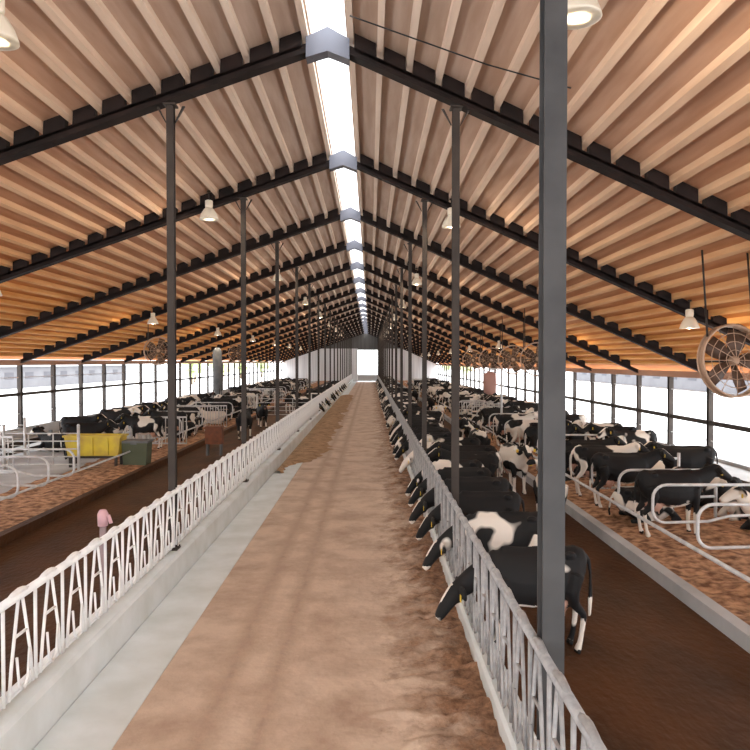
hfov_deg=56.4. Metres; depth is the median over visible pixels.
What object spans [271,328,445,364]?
rafter
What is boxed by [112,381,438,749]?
floor
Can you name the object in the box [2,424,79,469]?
gate
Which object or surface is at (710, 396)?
post
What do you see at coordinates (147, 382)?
trim
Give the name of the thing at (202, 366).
tree
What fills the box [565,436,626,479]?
cow
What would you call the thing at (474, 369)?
post
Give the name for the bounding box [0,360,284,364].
trim
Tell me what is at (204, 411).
cow
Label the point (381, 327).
support pole
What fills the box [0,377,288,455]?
barrier
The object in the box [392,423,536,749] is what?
trim
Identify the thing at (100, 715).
floor strip
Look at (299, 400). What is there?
cow
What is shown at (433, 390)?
cow
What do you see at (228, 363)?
post
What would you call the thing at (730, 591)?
bedding
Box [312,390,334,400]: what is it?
cow
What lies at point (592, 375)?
post
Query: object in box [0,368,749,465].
windows
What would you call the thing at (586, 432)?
divider
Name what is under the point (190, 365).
post
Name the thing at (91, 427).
cow
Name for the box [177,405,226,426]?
gate
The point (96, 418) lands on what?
cow
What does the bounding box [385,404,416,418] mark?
cow
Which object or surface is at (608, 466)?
cow
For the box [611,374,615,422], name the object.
post
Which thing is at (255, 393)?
cow
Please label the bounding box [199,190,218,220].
lamp
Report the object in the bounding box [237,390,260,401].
cow
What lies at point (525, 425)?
cow
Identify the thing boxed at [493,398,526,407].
cow
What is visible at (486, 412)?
cow
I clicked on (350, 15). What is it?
cable
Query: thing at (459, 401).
panel
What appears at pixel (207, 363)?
post
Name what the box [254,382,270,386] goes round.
cow
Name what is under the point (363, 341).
wall
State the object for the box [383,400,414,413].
cow
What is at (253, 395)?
cow
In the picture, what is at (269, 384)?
cow
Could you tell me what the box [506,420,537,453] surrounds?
cow
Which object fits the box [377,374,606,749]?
fence
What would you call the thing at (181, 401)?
cow
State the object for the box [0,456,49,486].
divider
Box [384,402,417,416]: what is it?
cow
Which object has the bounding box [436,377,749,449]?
trim
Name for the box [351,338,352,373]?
support pole
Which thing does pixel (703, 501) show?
cow
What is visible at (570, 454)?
divider
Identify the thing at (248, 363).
post
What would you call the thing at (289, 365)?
wall
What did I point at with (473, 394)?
cow
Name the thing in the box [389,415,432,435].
cow
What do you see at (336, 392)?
cow
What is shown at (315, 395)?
cow
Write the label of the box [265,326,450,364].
rafter
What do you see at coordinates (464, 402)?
divider
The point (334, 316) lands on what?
support pole
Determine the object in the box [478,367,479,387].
post
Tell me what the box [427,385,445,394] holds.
cow
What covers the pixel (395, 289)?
support pole
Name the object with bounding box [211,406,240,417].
cow
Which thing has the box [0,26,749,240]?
rafter
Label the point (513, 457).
cow
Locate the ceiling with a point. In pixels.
(662, 85)
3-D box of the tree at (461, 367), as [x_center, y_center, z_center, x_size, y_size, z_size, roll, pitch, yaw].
[20.894,-1.013,159.953,3.117,3.976,2.808,0,1,0]
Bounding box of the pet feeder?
[204,425,224,455]
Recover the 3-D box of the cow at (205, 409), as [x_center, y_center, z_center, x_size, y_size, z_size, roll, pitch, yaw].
[-9.319,2.255,40.681,1.967,1.001,0.941,0,1,2]
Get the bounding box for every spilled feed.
[275,395,353,472]
[363,383,505,749]
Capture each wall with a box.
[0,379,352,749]
[1,389,229,443]
[284,349,435,380]
[321,334,399,349]
[586,421,749,470]
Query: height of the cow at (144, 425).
1.410 m
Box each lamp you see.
[0,0,19,50]
[147,307,158,323]
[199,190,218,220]
[214,327,220,334]
[272,269,282,280]
[301,293,307,304]
[412,266,421,284]
[442,196,460,228]
[568,0,601,29]
[679,300,699,328]
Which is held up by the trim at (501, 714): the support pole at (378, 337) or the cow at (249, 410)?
the support pole at (378, 337)
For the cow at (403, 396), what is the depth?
46.39 m
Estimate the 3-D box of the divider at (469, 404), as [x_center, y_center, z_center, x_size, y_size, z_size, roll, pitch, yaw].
[6.169,2.139,38.971,2.174,1.300,0.074,0,1,0]
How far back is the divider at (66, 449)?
18.76 m
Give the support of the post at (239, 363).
on the wall at (54, 426)
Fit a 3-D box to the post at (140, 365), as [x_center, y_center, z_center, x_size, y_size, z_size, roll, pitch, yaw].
[-16.248,0.652,48.555,0.300,2.860,0.300,0,1,0]
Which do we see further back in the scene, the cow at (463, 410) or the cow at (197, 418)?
the cow at (463, 410)
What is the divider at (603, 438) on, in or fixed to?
on the bedding at (730, 591)
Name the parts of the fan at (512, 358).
blade, blade, hanger rod, blade, blade, blade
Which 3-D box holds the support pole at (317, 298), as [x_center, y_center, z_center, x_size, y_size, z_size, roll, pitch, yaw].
[-3.654,-1.407,45.257,0.480,7.460,0.240,0,1,0]
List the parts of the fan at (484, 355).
blade, blade, blade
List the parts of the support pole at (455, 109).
cap plate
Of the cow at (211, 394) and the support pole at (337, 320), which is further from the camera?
the support pole at (337, 320)
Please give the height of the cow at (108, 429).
1.001 m
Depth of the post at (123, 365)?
45.13 m
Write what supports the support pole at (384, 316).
on the trim at (501, 714)
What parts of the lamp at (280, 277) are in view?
lamp shade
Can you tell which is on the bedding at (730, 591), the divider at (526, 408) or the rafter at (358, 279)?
the divider at (526, 408)
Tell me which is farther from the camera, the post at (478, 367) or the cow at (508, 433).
the post at (478, 367)
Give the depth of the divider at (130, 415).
29.46 m
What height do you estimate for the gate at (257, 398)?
1.600 m
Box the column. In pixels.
[213,347,221,397]
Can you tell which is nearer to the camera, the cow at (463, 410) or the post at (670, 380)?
the post at (670, 380)
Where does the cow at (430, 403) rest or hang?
on the floor at (650, 672)
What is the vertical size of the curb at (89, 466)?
0.060 m
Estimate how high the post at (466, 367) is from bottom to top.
2.795 m
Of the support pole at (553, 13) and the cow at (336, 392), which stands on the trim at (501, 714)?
the support pole at (553, 13)
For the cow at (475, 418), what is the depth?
35.27 m
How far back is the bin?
23.32 m
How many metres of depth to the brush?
29.89 m
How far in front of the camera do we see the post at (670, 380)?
28.59 m
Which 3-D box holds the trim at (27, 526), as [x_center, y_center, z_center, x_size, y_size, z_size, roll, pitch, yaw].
[-7.733,2.531,60.503,0.200,0.500,139.000,0,1,0]
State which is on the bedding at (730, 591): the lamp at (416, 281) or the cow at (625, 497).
the cow at (625, 497)
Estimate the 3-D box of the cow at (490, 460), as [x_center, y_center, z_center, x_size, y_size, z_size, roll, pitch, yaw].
[2.284,2.574,18.085,2.026,1.417,0.743,0,1,-1]
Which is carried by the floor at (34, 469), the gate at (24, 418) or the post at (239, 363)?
the gate at (24, 418)
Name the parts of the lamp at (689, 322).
lamp shade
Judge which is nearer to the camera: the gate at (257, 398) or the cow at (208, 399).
the cow at (208, 399)
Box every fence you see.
[0,374,351,710]
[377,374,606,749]
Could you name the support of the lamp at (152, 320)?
hanging from the ceiling
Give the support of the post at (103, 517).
on the floor at (24, 559)
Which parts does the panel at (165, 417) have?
frame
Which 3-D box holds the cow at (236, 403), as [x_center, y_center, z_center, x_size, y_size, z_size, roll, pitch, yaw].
[-9.375,1.931,44.899,2.016,1.410,0.740,0,1,3]
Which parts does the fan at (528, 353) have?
blade, blade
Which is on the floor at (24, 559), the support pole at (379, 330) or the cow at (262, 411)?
the cow at (262, 411)
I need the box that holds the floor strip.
[33,381,356,749]
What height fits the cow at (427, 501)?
1.356 m
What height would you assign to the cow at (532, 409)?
1.410 m
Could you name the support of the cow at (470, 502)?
on the floor at (650, 672)
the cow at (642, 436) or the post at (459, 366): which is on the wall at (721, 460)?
the post at (459, 366)
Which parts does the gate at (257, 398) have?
post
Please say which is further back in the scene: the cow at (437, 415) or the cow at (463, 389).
the cow at (463, 389)
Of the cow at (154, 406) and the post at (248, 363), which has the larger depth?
the post at (248, 363)
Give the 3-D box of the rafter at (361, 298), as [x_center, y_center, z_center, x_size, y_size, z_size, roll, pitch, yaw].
[-2.220,-3.588,58.629,28.200,6.075,0.280,0,1,0]
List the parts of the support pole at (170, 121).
cap plate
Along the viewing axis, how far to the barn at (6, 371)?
116.34 m
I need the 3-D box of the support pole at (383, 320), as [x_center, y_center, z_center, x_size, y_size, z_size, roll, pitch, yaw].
[0.924,-1.798,72.088,0.480,7.608,0.240,0,1,0]
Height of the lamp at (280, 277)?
0.750 m
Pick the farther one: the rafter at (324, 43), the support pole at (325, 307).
the support pole at (325, 307)
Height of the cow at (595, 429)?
1.410 m
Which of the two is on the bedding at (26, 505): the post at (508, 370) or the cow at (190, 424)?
the cow at (190, 424)
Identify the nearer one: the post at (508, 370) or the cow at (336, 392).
the post at (508, 370)
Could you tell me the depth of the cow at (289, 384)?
71.48 m
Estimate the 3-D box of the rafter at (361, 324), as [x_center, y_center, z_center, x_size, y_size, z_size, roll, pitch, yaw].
[-2.508,-4.331,98.821,28.200,6.075,0.280,0,1,0]
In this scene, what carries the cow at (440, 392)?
on the bedding at (730, 591)
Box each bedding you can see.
[0,381,327,531]
[398,380,749,624]
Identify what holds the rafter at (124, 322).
attached to the ceiling
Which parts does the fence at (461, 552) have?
rail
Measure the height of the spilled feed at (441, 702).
0.146 m
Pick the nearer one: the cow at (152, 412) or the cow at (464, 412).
the cow at (152, 412)
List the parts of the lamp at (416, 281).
lamp shade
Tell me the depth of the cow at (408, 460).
20.40 m
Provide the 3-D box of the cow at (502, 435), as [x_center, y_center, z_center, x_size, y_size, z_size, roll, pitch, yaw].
[5.978,2.424,29.913,1.967,1.001,0.941,0,1,5]
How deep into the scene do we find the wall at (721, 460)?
23.76 m
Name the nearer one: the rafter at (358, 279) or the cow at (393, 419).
the cow at (393, 419)
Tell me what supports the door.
in the wall at (289, 365)
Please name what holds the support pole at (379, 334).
on the trim at (501, 714)
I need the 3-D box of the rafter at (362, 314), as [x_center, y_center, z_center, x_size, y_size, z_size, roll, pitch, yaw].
[-2.364,-3.960,78.725,28.200,6.075,0.280,0,1,0]
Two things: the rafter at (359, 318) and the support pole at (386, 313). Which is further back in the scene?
the rafter at (359, 318)
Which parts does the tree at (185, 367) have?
crown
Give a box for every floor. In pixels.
[0,381,315,493]
[0,381,331,696]
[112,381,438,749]
[397,383,749,749]
[659,460,749,481]
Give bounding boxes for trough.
[62,433,128,467]
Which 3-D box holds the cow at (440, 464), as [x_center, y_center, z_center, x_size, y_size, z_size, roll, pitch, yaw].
[1.692,2.670,16.883,1.939,1.269,0.719,0,1,1]
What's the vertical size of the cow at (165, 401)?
1.410 m
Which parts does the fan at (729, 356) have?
blade, blade, hanger rod, motor, blade, blade, blade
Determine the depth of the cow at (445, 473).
15.57 m
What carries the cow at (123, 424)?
on the floor at (34, 469)
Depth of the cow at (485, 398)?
43.31 m
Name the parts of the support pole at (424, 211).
cap plate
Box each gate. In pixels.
[0,417,25,455]
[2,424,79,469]
[256,394,311,418]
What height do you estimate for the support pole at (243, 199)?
7.460 m
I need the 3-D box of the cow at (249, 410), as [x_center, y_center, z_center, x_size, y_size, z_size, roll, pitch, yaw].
[-6.107,2.296,33.269,0.740,1.410,2.016,0,1,4]
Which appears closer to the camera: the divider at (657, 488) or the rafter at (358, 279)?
the divider at (657, 488)
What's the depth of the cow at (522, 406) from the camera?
36.61 m
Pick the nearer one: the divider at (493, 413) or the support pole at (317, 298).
the divider at (493, 413)
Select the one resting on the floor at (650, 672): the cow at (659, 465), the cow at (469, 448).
the cow at (469, 448)
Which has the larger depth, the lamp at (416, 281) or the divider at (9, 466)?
the lamp at (416, 281)
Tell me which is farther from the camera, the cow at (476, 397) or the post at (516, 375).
the post at (516, 375)
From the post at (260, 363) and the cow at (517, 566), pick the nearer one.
the cow at (517, 566)
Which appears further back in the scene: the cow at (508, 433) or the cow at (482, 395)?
the cow at (482, 395)
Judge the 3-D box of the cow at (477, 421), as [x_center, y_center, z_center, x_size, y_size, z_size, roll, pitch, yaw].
[5.796,2.348,34.005,1.967,1.001,0.941,0,1,1]
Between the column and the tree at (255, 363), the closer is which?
the column
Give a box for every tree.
[181,364,201,384]
[194,364,205,382]
[223,363,230,380]
[235,363,247,372]
[255,363,269,376]
[461,367,472,373]
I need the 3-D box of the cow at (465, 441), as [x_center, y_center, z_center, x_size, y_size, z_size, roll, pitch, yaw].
[2.346,2.520,21.732,1.985,1.389,0.728,0,1,2]
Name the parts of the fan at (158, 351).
blade, blade, blade, blade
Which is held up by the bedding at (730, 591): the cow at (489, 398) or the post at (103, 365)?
the cow at (489, 398)
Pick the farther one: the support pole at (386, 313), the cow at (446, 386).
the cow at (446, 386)
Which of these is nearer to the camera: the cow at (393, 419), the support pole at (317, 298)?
the cow at (393, 419)
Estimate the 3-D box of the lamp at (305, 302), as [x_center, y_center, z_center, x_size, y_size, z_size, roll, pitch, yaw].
[-4.472,-4.868,44.837,0.490,0.750,0.485,0,1,0]
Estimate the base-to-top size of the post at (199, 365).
2.860 m
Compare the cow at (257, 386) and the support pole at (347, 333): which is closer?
the cow at (257, 386)
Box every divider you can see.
[0,448,74,476]
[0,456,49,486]
[0,465,19,498]
[130,415,181,438]
[157,409,202,426]
[178,404,219,420]
[195,400,232,414]
[462,402,498,408]
[466,404,504,412]
[471,406,509,414]
[482,408,527,426]
[489,413,536,429]
[524,432,586,450]
[537,434,604,452]
[569,454,595,476]
[591,453,679,488]
[617,469,717,517]
[651,483,749,523]
[696,503,749,549]
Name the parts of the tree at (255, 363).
crown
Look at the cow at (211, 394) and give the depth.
47.67 m
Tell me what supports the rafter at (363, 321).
attached to the ceiling
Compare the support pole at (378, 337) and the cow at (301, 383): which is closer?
the cow at (301, 383)
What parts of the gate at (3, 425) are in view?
post, post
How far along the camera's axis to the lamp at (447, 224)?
18.00 m
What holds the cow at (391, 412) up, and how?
on the floor at (650, 672)
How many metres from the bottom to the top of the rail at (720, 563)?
0.070 m
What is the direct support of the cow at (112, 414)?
on the floor at (34, 469)
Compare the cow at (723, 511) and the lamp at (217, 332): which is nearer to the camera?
the cow at (723, 511)
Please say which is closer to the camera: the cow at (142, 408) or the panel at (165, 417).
the panel at (165, 417)
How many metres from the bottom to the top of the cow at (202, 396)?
1.410 m
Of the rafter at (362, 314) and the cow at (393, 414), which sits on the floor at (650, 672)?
the cow at (393, 414)
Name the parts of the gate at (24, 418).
post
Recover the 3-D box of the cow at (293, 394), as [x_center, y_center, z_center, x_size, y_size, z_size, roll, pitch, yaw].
[-5.852,1.982,50.248,0.740,1.410,2.016,0,1,21]
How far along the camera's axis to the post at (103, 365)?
41.78 m
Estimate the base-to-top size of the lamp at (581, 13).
0.880 m
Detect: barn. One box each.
[0,359,126,389]
[577,372,749,393]
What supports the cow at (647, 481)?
on the bedding at (730, 591)
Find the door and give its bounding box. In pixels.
[358,375,376,380]
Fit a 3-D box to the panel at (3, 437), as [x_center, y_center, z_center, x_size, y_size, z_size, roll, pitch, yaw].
[-12.053,2.430,21.363,2.040,1.150,0.060,0,1,0]
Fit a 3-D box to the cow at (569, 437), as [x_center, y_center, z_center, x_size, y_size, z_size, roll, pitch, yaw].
[7.767,2.497,25.960,1.967,1.001,0.941,0,1,-2]
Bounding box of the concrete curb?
[397,381,749,653]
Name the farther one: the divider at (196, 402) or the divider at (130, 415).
the divider at (196, 402)
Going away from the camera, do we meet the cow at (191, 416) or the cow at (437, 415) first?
the cow at (437, 415)
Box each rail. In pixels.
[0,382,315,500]
[405,382,749,582]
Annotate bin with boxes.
[121,439,153,464]
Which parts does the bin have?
lid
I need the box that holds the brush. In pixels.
[483,368,502,440]
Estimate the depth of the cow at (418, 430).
24.03 m
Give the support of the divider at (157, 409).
on the floor at (34, 469)
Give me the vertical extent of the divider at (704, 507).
1.300 m
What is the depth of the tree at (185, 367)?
120.59 m
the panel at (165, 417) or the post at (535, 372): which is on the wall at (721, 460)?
the post at (535, 372)
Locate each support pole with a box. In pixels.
[157,102,184,550]
[235,197,251,481]
[271,242,283,449]
[292,267,301,431]
[306,284,313,419]
[315,295,321,410]
[322,304,327,404]
[328,311,332,399]
[332,316,336,384]
[336,320,338,382]
[338,324,341,380]
[342,327,342,379]
[343,329,344,377]
[346,332,347,376]
[347,333,348,368]
[349,335,350,374]
[350,337,350,374]
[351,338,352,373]
[378,337,378,375]
[379,330,380,378]
[379,334,379,376]
[380,327,381,380]
[381,324,382,381]
[383,316,385,386]
[383,320,384,383]
[384,311,387,389]
[386,304,390,393]
[389,296,394,397]
[392,284,399,404]
[397,268,405,414]
[404,243,415,428]
[416,199,432,453]
[441,105,468,506]
[537,0,567,749]
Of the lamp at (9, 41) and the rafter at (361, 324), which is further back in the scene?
the rafter at (361, 324)
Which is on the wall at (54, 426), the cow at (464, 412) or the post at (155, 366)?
the post at (155, 366)
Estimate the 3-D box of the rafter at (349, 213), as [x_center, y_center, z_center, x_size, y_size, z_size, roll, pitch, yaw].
[-1.980,-2.968,25.136,28.200,6.075,0.280,0,1,0]
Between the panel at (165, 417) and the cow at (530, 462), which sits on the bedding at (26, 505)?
the panel at (165, 417)
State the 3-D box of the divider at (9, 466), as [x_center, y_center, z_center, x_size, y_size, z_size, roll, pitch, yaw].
[-9.112,2.568,15.785,2.177,1.300,0.074,0,1,0]
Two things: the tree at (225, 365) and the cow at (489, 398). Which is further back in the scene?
the tree at (225, 365)
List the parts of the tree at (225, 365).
crown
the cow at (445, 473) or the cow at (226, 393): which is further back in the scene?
the cow at (226, 393)
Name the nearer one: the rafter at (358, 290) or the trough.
the trough
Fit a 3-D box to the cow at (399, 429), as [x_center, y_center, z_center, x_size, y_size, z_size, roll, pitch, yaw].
[1.597,2.426,27.755,2.071,1.356,0.768,0,1,-2]
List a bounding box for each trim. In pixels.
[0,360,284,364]
[0,366,270,378]
[0,370,281,397]
[0,376,272,416]
[0,381,329,546]
[357,350,357,380]
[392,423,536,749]
[436,364,749,380]
[436,373,749,432]
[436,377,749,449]
[441,368,749,396]
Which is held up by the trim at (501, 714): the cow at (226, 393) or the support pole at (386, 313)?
the support pole at (386, 313)
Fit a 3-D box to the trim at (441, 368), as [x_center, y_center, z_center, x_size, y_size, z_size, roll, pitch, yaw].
[11.868,-0.021,60.596,0.033,0.034,139.000,0,1,0]
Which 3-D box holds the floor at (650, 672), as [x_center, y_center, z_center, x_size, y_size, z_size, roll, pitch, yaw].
[2.667,2.635,60.580,3.200,0.290,139.000,0,1,0]
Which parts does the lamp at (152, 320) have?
lamp shade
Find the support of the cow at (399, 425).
on the floor at (650, 672)
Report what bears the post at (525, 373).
on the wall at (721, 460)
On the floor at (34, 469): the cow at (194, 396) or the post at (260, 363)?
the cow at (194, 396)
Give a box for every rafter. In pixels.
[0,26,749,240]
[0,150,749,345]
[0,207,709,372]
[20,239,638,372]
[81,261,592,370]
[124,276,535,362]
[156,287,534,368]
[181,296,511,365]
[200,303,499,366]
[222,308,488,366]
[229,313,478,365]
[246,317,466,363]
[250,320,462,365]
[258,323,450,362]
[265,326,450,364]
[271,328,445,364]
[279,330,441,364]
[282,332,437,364]
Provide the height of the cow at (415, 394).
1.410 m
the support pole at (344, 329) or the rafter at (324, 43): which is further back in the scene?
the support pole at (344, 329)
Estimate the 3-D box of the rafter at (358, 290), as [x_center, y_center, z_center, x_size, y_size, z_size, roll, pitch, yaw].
[-2.172,-3.464,51.931,28.200,6.075,0.280,0,1,0]
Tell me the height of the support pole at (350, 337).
7.460 m
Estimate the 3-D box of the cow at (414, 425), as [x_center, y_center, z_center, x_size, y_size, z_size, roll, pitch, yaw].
[1.612,2.463,26.565,2.025,1.325,0.750,0,1,2]
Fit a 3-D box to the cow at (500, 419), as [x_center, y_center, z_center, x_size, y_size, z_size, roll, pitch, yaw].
[5.824,2.202,28.611,2.016,1.410,0.740,0,1,3]
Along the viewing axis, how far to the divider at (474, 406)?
37.10 m
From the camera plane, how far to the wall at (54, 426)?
33.57 m
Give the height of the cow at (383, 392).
1.356 m
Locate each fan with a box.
[143,324,166,364]
[228,344,240,361]
[462,329,483,370]
[479,323,503,371]
[498,316,527,373]
[520,308,537,375]
[696,250,749,397]
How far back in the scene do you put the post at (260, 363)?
102.05 m
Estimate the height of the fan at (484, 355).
2.817 m
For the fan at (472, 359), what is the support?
hanging from the ceiling
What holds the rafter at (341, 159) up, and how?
attached to the ceiling
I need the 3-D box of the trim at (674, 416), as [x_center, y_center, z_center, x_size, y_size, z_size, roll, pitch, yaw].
[11.867,1.079,60.617,0.100,0.160,139.000,0,1,0]
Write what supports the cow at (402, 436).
on the floor at (650, 672)
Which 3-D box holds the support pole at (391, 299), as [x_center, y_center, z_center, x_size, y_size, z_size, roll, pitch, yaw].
[1.116,-1.302,45.293,0.480,7.608,0.240,0,1,0]
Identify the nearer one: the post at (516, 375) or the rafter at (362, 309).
the post at (516, 375)
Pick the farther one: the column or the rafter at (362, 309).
the rafter at (362, 309)
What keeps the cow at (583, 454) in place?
on the bedding at (730, 591)
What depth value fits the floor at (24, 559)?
13.78 m
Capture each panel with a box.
[0,436,13,473]
[130,416,186,443]
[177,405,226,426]
[247,388,282,401]
[459,401,499,418]
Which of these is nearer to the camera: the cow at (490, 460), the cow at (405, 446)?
the cow at (490, 460)
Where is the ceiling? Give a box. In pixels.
[0,0,749,372]
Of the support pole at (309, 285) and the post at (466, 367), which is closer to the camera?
the support pole at (309, 285)
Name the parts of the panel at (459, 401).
frame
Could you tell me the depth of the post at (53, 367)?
35.08 m
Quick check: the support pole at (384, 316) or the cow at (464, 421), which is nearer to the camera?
the cow at (464, 421)
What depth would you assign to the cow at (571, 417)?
28.50 m
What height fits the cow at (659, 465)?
1.001 m
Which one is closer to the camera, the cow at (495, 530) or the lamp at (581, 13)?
the lamp at (581, 13)
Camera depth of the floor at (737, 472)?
22.39 m
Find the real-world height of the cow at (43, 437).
1.001 m
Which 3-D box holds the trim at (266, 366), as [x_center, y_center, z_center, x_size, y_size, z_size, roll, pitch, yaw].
[-16.331,-0.417,60.387,0.033,0.034,139.000,0,1,0]
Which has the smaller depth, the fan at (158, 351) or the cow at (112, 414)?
the cow at (112, 414)
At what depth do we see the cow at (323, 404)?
46.96 m
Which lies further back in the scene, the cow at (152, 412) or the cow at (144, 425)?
the cow at (152, 412)
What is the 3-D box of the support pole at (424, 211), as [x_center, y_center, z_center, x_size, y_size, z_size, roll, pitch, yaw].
[1.308,-0.806,18.498,0.480,7.608,0.240,0,1,0]
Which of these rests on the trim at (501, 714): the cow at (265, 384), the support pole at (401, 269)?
the support pole at (401, 269)
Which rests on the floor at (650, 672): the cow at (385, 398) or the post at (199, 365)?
the cow at (385, 398)
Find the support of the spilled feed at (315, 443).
on the floor strip
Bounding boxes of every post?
[15,365,22,427]
[49,364,57,421]
[78,365,84,415]
[97,509,112,599]
[102,364,105,408]
[122,364,125,406]
[139,364,142,403]
[154,365,156,401]
[179,364,181,396]
[189,363,191,394]
[198,364,200,393]
[207,363,208,391]
[227,363,229,388]
[233,363,234,386]
[239,363,240,384]
[248,363,249,383]
[260,363,261,380]
[459,366,460,383]
[466,367,467,385]
[474,369,475,387]
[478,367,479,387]
[507,369,509,395]
[515,371,517,399]
[524,370,526,399]
[534,370,536,402]
[573,372,576,413]
[589,373,594,422]
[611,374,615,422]
[636,375,641,429]
[665,376,674,444]
[706,387,715,455]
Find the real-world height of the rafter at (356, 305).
6.075 m
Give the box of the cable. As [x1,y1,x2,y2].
[350,15,570,88]
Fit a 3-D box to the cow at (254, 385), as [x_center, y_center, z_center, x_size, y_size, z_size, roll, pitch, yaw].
[-11.963,1.542,65.941,2.016,1.410,0.740,0,1,5]
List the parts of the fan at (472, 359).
blade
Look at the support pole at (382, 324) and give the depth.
78.72 m
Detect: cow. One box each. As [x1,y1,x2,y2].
[30,426,64,451]
[59,414,107,432]
[60,419,118,459]
[99,407,142,432]
[102,427,119,432]
[109,420,129,432]
[112,405,149,415]
[115,413,164,448]
[125,403,160,430]
[134,402,167,415]
[141,401,167,403]
[143,409,187,440]
[158,405,199,433]
[164,396,195,404]
[166,422,195,437]
[177,395,200,404]
[181,393,210,413]
[191,392,214,404]
[193,417,205,431]
[197,407,225,423]
[200,407,230,420]
[201,396,233,419]
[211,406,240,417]
[214,394,240,406]
[223,392,250,407]
[228,385,250,392]
[230,391,255,407]
[233,391,256,408]
[235,408,256,439]
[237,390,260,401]
[238,384,256,389]
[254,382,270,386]
[255,386,275,400]
[256,403,270,427]
[267,383,286,396]
[273,382,290,394]
[284,393,301,412]
[289,379,304,389]
[294,399,324,412]
[300,396,326,409]
[304,394,330,406]
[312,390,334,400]
[320,387,338,396]
[379,388,399,398]
[381,393,407,405]
[382,396,407,409]
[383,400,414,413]
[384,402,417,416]
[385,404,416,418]
[385,405,419,421]
[386,407,421,425]
[386,409,421,428]
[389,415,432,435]
[389,418,434,438]
[389,419,439,442]
[391,423,442,446]
[392,428,450,454]
[393,427,442,449]
[394,432,450,459]
[399,442,461,472]
[403,409,443,427]
[405,459,483,495]
[408,467,492,506]
[409,476,512,526]
[412,388,418,402]
[413,380,428,385]
[416,491,524,540]
[419,434,481,445]
[422,511,537,592]
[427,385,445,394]
[427,395,434,410]
[427,441,498,476]
[427,447,501,476]
[428,385,448,395]
[430,387,450,397]
[431,405,447,425]
[435,545,591,653]
[436,389,461,405]
[442,391,469,409]
[449,394,476,408]
[459,395,483,407]
[459,405,486,417]
[459,414,472,436]
[461,388,483,392]
[461,424,490,444]
[462,407,492,414]
[466,412,481,424]
[471,416,481,424]
[474,418,495,432]
[480,394,505,405]
[480,405,521,431]
[484,395,513,399]
[485,396,516,407]
[492,426,505,442]
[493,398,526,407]
[493,412,537,445]
[498,443,537,493]
[502,432,528,446]
[503,399,534,404]
[503,401,537,412]
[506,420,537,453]
[519,420,571,457]
[523,423,584,459]
[525,407,568,413]
[526,459,567,510]
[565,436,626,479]
[565,466,594,480]
[566,414,587,422]
[568,432,584,439]
[570,441,649,496]
[572,420,621,439]
[582,423,637,439]
[589,448,674,507]
[596,427,656,444]
[608,487,681,522]
[633,464,731,536]
[639,441,717,468]
[651,461,664,468]
[672,466,744,507]
[702,477,749,520]
[719,486,749,529]
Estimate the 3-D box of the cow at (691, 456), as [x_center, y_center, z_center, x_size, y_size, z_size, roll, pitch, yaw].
[7.756,2.399,17.958,2.016,1.410,0.740,0,1,4]
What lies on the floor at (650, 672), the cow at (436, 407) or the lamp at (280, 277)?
the cow at (436, 407)
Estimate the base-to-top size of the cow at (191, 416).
1.410 m
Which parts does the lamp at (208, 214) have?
lamp shade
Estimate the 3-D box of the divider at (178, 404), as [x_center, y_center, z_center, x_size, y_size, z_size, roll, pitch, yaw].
[-9.263,2.180,36.801,2.177,1.300,0.074,0,1,0]
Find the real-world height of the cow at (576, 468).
1.001 m
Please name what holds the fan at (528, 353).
hanging from the ceiling
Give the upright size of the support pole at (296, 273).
7.460 m
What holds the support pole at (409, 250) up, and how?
on the trim at (501, 714)
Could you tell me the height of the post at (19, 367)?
2.860 m
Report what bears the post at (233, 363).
on the wall at (54, 426)
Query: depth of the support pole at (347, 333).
105.47 m
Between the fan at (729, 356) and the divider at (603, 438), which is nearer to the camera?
the fan at (729, 356)
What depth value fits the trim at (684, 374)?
31.16 m
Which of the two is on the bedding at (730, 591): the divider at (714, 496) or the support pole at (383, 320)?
the divider at (714, 496)
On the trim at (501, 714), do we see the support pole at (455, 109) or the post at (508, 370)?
the support pole at (455, 109)
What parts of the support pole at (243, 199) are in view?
cap plate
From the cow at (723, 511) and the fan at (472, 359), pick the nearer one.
the cow at (723, 511)
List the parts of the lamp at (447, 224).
lamp shade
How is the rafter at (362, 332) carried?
attached to the ceiling
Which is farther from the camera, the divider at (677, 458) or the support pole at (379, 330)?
the support pole at (379, 330)
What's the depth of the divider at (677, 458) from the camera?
16.99 m
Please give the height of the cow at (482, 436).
1.410 m
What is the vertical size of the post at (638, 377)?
2.795 m
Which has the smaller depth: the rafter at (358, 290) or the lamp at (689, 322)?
the lamp at (689, 322)
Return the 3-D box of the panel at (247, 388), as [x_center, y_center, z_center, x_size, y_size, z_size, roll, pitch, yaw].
[-9.479,1.716,59.976,3.140,1.150,0.060,0,1,0]
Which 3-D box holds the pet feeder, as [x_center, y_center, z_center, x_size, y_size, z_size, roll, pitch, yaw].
[-6.193,2.531,27.008,0.720,1.140,0.480,0,1,0]
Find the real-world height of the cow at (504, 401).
1.410 m
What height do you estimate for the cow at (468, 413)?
1.001 m

